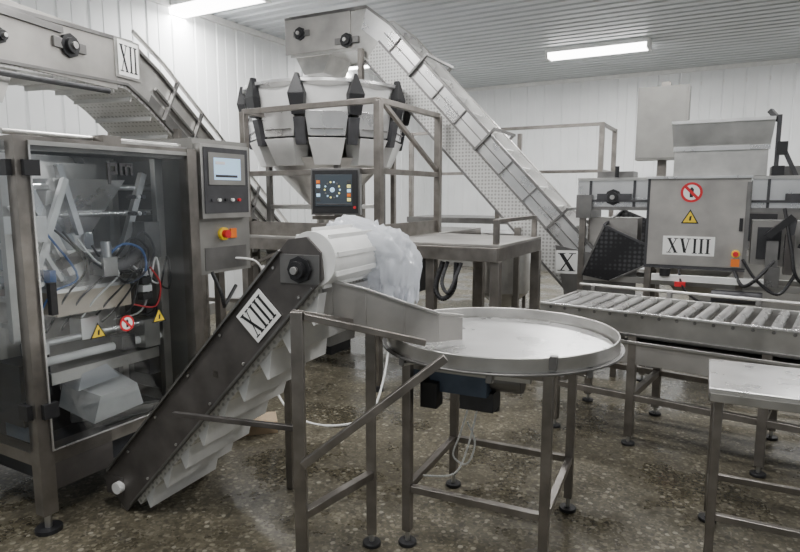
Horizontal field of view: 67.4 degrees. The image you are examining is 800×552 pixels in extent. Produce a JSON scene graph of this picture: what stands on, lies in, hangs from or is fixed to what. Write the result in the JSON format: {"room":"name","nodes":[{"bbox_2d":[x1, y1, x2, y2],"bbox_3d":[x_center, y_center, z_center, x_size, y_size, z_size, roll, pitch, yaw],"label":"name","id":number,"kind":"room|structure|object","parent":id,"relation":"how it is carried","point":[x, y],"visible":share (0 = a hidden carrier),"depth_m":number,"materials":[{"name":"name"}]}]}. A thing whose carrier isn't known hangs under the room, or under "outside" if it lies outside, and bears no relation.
{"room":"factory floor","nodes":[
{"label":"factory floor","id":0,"kind":"room"},
{"bbox_2d":[0,0,432,303],"bbox_3d":[-3.083,-1.308,7.063,0.151,3.900,15.560,4,9,29],"label":"wall","id":1,"kind":"structure","parent":0,"point":[210,60],"depth_m":7.75,"materials":[{"name":"white metal"}]},
{"bbox_2d":[209,297,239,314],"bbox_3d":[-3.012,0.558,7.258,0.030,0.150,15.530,4,9,29],"label":"baseboard","id":2,"kind":"structure","parent":1,"relation":"attached to","point":[230,305],"depth_m":8.13,"materials":[{"name":"grey"}]},
{"bbox_2d":[148,0,375,75],"bbox_3d":[-3.008,-3.196,6.737,0.060,0.070,15.510,4,9,29],"label":"trim","id":3,"kind":"structure","parent":1,"relation":"attached to","point":[209,17],"depth_m":8.16,"materials":[{"name":"white plastic"}]},
{"bbox_2d":[349,65,368,69],"bbox_3d":[-0.600,-3.628,10.206,1.550,0.145,0.300,4,9,29],"label":"lamp","id":4,"kind":"object","parent":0,"point":[365,66],"depth_m":10.27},
{"bbox_2d":[0,265,799,551],"bbox_3d":[3.765,1.167,3.682,15.800,0.100,15.760,4,9,29],"label":"floor","id":5,"kind":"structure","parent":0,"point":[647,495],"depth_m":3.33,"materials":[{"name":"stone"}]},
{"bbox_2d":[0,128,261,536],"bbox_3d":[-1.833,0.146,3.660,1.290,1.930,1.569,4,9,29],"label":"machine","id":6,"kind":"object","parent":5,"relation":"on","point":[108,242],"visible":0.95,"depth_m":3.21,"materials":[{"name":"metal"}]},
{"bbox_2d":[0,0,287,341],"bbox_3d":[-2.007,-0.506,5.322,0.712,2.777,4.370,2,8,15],"label":"conveyor","id":7,"kind":"object","parent":5,"relation":"on","point":[108,76],"visible":0.57,"depth_m":4.22,"materials":[{"name":"metal"}]},
{"bbox_2d":[103,224,375,510],"bbox_3d":[-0.790,0.472,2.974,1.409,1.468,0.640,3,8,24],"label":"conveyor","id":8,"kind":"object","parent":5,"relation":"on","point":[244,364],"visible":0.93,"depth_m":2.71,"materials":[{"name":"metal"}]},
{"bbox_2d":[326,215,422,303],"bbox_3d":[-0.129,-0.029,2.920,0.475,0.538,0.484,-1,8,-4],"label":"plastic bag","id":9,"kind":"object","parent":8,"relation":"on","point":[397,271],"visible":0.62,"depth_m":2.73,"materials":[{"name":"white plastic"}]},
{"bbox_2d":[245,411,277,435],"bbox_3d":[-0.991,1.001,4.082,0.302,0.122,0.280,-2,8,-15],"label":"cardboard box","id":10,"kind":"object","parent":5,"relation":"on","point":[268,416],"visible":0.21,"depth_m":4.05,"materials":[{"name":"beige cardboard"}]},
{"bbox_2d":[266,250,354,354],"bbox_3d":[-0.948,0.234,6.293,0.800,1.050,0.490,4,9,29],"label":"machine","id":11,"kind":"object","parent":5,"relation":"on","point":[341,341],"visible":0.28,"depth_m":6.16,"materials":[{"name":"metal"}]},
{"bbox_2d":[172,281,463,551],"bbox_3d":[-0.363,0.638,2.551,1.325,1.251,0.574,0,8,0],"label":"stand","id":12,"kind":"object","parent":5,"relation":"on","point":[372,313],"visible":0.91,"depth_m":2.47,"materials":[{"name":"metal"}]},
{"bbox_2d":[278,351,388,426],"bbox_3d":[-0.414,0.569,4.433,1.031,0.920,0.587,-4,9,-28],"label":"power cable","id":13,"kind":"object","parent":5,"relation":"on","point":[387,357],"visible":0.38,"depth_m":4.33,"materials":[{"name":"white plastic"}]},
{"bbox_2d":[239,97,540,411],"bbox_3d":[-0.128,-0.386,5.980,3.140,2.362,2.260,4,9,29],"label":"platform","id":14,"kind":"object","parent":5,"relation":"on","point":[433,241],"visible":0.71,"depth_m":5.04,"materials":[{"name":"metal"}]},
{"bbox_2d":[237,72,410,223],"bbox_3d":[-0.760,-1.239,6.250,1.779,1.500,1.738,4,9,29],"label":"multihead weigher","id":15,"kind":"object","parent":14,"relation":"on","point":[333,137],"visible":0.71,"depth_m":5.59,"materials":[{"name":"metal"}]},
{"bbox_2d":[311,168,365,218],"bbox_3d":[-0.501,-0.595,4.921,0.440,0.560,0.267,1,8,8],"label":"monitor","id":16,"kind":"object","parent":14,"relation":"on","point":[337,192],"visible":0.98,"depth_m":4.78,"materials":[{"name":"metal"}]},
{"bbox_2d":[284,5,645,376],"bbox_3d":[0.670,-0.964,6.064,3.990,3.485,0.805,4,9,26],"label":"conveyor","id":17,"kind":"object","parent":5,"relation":"on","point":[327,43],"visible":0.86,"depth_m":5.79,"materials":[{"name":"metal"}]},
{"bbox_2d":[382,307,624,551],"bbox_3d":[0.465,0.727,2.853,1.095,0.995,1.095,-6,10,-37],"label":"table","id":18,"kind":"object","parent":5,"relation":"on","point":[501,349],"visible":0.92,"depth_m":2.70,"materials":[{"name":"metal"}]},
{"bbox_2d":[481,230,529,308],"bbox_3d":[1.200,0.076,6.973,0.636,1.180,0.636,4,9,29],"label":"tank","id":19,"kind":"object","parent":5,"relation":"on","point":[507,265],"visible":0.25,"depth_m":6.73,"materials":[{"name":"metal"}]},
{"bbox_2d":[407,122,617,289],"bbox_3d":[1.567,-0.823,8.702,2.800,2.500,1.000,4,9,29],"label":"platform","id":20,"kind":"object","parent":5,"relation":"on","point":[472,219],"visible":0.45,"depth_m":8.32,"materials":[{"name":"metal"}]},
{"bbox_2d":[635,81,691,296],"bbox_3d":[3.075,-0.812,7.126,0.540,2.900,0.450,4,9,29],"label":"tall cabinet","id":21,"kind":"object","parent":5,"relation":"on","point":[658,106],"visible":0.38,"depth_m":6.84,"materials":[{"name":"metal"}]},
{"bbox_2d":[540,282,799,478],"bbox_3d":[2.377,0.666,3.575,3.015,0.922,0.764,6,10,37],"label":"conveyor","id":22,"kind":"object","parent":5,"relation":"on","point":[668,333],"visible":0.92,"depth_m":3.74,"materials":[{"name":"metal"}]},
{"bbox_2d":[576,109,799,381],"bbox_3d":[2.565,-0.197,4.997,2.100,2.252,0.636,4,9,29],"label":"machine","id":23,"kind":"object","parent":5,"relation":"on","point":[696,233],"visible":0.86,"depth_m":4.78,"materials":[{"name":"metal"}]},
{"bbox_2d":[689,207,799,310],"bbox_3d":[4.043,-0.050,6.712,1.400,1.500,0.610,4,9,29],"label":"machine","id":24,"kind":"object","parent":5,"relation":"on","point":[756,269],"visible":0.09,"depth_m":6.45,"materials":[{"name":"metal"}]},
{"bbox_2d":[698,359,799,551],"bbox_3d":[1.973,0.872,2.467,1.304,0.810,0.504,4,9,27],"label":"work table","id":25,"kind":"object","parent":5,"relation":"on","point":[770,387],"visible":1,"depth_m":2.54,"materials":[{"name":"metal"}]},
{"bbox_2d":[209,0,799,88],"bbox_3d":[3.775,-2.817,3.109,15.750,0.150,15.710,4,9,29],"label":"ceiling","id":26,"kind":"structure","parent":0,"point":[485,42],"depth_m":8.47,"materials":[{"name":"white plastic"}]},
{"bbox_2d":[168,0,271,17],"bbox_3d":[-2.200,-3.199,7.035,1.550,0.145,0.300,4,9,29],"label":"lamp","id":27,"kind":"object","parent":26,"relation":"attached to","point":[180,8],"depth_m":7.02,"materials":[{"name":"white plastic"}]},
{"bbox_2d":[545,37,651,61],"bbox_3d":[3.060,-3.507,9.314,1.550,0.145,0.300,4,9,29],"label":"lamp","id":28,"kind":"object","parent":26,"relation":"attached to","point":[645,43],"depth_m":9.19,"materials":[{"name":"white plastic"}]},
{"bbox_2d":[433,63,799,268],"bbox_3d":[7.612,-1.717,10.088,15.600,3.900,0.151,4,9,29],"label":"wall","id":29,"kind":"structure","parent":0,"point":[614,102],"depth_m":11.89,"materials":[{"name":"white metal"}]},
{"bbox_2d":[439,259,643,271],"bbox_3d":[7.569,0.152,10.261,15.600,0.150,0.030,4,9,29],"label":"baseboard","id":30,"kind":"structure","parent":29,"relation":"attached to","point":[451,262],"depth_m":13.58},
{"bbox_2d":[465,58,799,91],"bbox_3d":[7.564,-3.603,9.744,15.600,0.070,0.061,4,9,29],"label":"trim","id":31,"kind":"structure","parent":29,"relation":"attached to","point":[792,60],"depth_m":11.35,"materials":[{"name":"white plastic"}]}
]}

